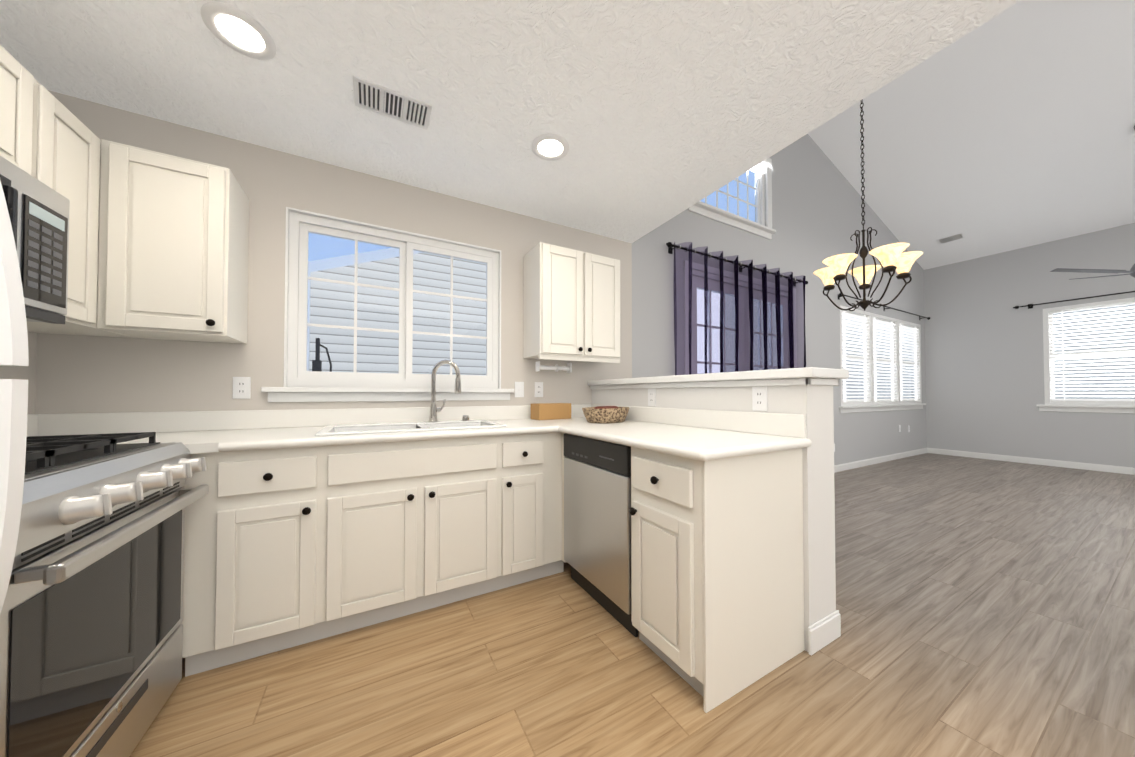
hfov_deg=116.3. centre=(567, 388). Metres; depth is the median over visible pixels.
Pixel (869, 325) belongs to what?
triple window
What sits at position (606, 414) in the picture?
wicker basket
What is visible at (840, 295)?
curtain rod
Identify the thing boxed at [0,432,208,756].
range
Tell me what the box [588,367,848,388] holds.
trim
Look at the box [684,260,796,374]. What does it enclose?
window
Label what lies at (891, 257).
chandelier
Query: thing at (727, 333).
backdrop
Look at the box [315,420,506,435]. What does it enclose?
sink
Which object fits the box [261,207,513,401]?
kitchen window
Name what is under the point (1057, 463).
baseboard
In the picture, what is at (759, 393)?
outlet
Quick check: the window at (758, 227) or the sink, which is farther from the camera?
the window at (758, 227)
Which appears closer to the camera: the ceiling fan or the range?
the range
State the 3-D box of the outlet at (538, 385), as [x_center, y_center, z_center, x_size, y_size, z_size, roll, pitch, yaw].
[-0.220,0.012,2.712,0.072,0.116,0.008,1,-1,-29]
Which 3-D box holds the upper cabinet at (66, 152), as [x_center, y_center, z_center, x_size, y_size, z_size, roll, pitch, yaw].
[-2.037,-0.635,1.355,0.322,0.780,0.638,1,-1,-29]
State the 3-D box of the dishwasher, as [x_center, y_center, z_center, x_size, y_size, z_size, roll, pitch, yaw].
[0.387,0.688,1.951,0.616,0.852,0.600,1,-1,-29]
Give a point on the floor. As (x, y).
(984, 607)
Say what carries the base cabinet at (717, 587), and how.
on the floor
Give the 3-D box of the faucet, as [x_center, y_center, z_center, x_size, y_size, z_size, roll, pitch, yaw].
[-0.766,0.017,2.201,0.177,0.389,0.164,1,-1,-29]
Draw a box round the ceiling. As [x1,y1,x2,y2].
[0,0,1134,269]
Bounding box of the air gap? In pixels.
[462,415,468,420]
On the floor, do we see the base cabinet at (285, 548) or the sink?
the base cabinet at (285, 548)
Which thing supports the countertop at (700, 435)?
on the base cabinet at (717, 587)
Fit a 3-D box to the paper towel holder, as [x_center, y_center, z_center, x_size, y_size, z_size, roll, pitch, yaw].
[-0.102,-0.156,2.626,0.274,0.074,0.060,1,-1,-29]
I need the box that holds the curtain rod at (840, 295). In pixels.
[838,293,929,319]
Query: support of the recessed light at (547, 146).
in the ceiling
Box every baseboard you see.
[811,610,840,638]
[834,448,927,472]
[928,448,1134,474]
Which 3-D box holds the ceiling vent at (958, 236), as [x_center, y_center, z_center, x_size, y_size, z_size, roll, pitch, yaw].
[6.189,-2.414,5.700,0.155,0.051,0.300,1,-1,-29]
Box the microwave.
[0,156,69,323]
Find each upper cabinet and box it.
[0,45,33,174]
[26,78,135,337]
[97,139,248,343]
[523,242,619,362]
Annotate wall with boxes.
[0,331,36,413]
[35,90,926,464]
[592,385,835,651]
[924,223,1134,467]
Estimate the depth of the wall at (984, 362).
5.61 m
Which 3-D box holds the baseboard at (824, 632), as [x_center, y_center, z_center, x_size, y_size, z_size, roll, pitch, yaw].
[0.811,1.064,2.309,0.016,0.112,1.683,1,-1,-29]
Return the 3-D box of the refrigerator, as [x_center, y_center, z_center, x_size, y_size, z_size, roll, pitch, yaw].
[-1.091,0.234,0.108,0.726,1.700,0.805,1,-1,-29]
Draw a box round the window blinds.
[1049,306,1134,400]
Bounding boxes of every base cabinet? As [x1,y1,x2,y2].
[180,432,563,676]
[562,433,804,712]
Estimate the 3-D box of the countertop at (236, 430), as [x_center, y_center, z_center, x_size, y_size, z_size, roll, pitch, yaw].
[-0.904,0.188,1.953,2.896,0.137,0.666,1,-1,-29]
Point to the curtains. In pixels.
(792, 280)
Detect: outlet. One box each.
[232,377,250,398]
[535,382,542,396]
[648,388,655,405]
[752,386,766,410]
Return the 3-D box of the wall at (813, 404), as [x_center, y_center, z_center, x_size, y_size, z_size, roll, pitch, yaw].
[0.703,0.545,2.265,0.220,1.150,1.669,1,-1,-29]
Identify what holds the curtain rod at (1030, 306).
attached to the wall at (984, 362)
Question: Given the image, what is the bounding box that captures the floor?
[130,453,1134,756]
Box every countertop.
[27,405,558,453]
[559,404,811,460]
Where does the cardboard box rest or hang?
on the countertop at (236, 430)
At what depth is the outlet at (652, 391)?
2.30 m
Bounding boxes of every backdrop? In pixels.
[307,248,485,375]
[697,289,1134,398]
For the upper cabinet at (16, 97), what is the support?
attached to the wall at (28, 373)
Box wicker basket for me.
[582,406,629,422]
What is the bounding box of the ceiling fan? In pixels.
[1050,126,1134,279]
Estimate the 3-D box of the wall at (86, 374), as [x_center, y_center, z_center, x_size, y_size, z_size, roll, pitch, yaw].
[2.098,-1.351,4.103,10.490,5.000,0.140,1,-1,-29]
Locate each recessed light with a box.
[200,2,276,59]
[531,133,568,160]
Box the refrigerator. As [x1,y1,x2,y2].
[0,181,28,612]
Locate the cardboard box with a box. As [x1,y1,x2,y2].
[531,403,570,419]
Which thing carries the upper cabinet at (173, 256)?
attached to the wall at (86, 374)
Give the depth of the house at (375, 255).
4.88 m
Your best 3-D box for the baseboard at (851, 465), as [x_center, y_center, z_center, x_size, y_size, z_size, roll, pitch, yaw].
[4.723,1.122,5.429,4.227,0.097,0.013,1,-1,-29]
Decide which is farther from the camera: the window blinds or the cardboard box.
the window blinds
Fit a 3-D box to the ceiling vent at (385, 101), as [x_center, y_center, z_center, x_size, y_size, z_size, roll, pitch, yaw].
[-0.815,-1.324,1.653,0.320,0.011,0.175,1,-1,-29]
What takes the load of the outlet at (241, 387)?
attached to the wall at (86, 374)
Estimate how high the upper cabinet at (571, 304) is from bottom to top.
0.800 m
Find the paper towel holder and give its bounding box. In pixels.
[535,361,571,372]
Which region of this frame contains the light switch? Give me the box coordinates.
[515,382,523,396]
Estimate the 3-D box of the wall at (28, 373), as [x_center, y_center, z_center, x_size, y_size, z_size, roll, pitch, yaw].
[-0.926,-0.206,-1.139,0.140,2.540,6.070,1,-1,-29]
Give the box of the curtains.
[666,242,807,374]
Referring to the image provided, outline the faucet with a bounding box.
[428,360,460,421]
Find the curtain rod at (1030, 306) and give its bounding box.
[1013,291,1134,308]
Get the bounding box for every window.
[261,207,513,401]
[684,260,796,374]
[688,158,775,239]
[839,305,925,412]
[1036,297,1134,413]
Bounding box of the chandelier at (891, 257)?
[813,99,922,310]
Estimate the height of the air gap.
0.035 m
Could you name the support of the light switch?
attached to the wall at (86, 374)
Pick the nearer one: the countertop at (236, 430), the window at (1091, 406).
the countertop at (236, 430)
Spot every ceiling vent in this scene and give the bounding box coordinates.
[353,75,432,129]
[936,233,964,244]
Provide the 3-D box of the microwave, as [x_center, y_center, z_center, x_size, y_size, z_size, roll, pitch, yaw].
[-1.649,-0.430,0.762,0.428,0.420,0.757,1,-1,-29]
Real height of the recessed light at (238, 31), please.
0.010 m
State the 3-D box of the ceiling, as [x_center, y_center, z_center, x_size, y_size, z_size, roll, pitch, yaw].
[3.568,-2.479,1.466,10.210,2.290,5.930,1,-1,-29]
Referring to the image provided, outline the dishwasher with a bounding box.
[564,433,637,636]

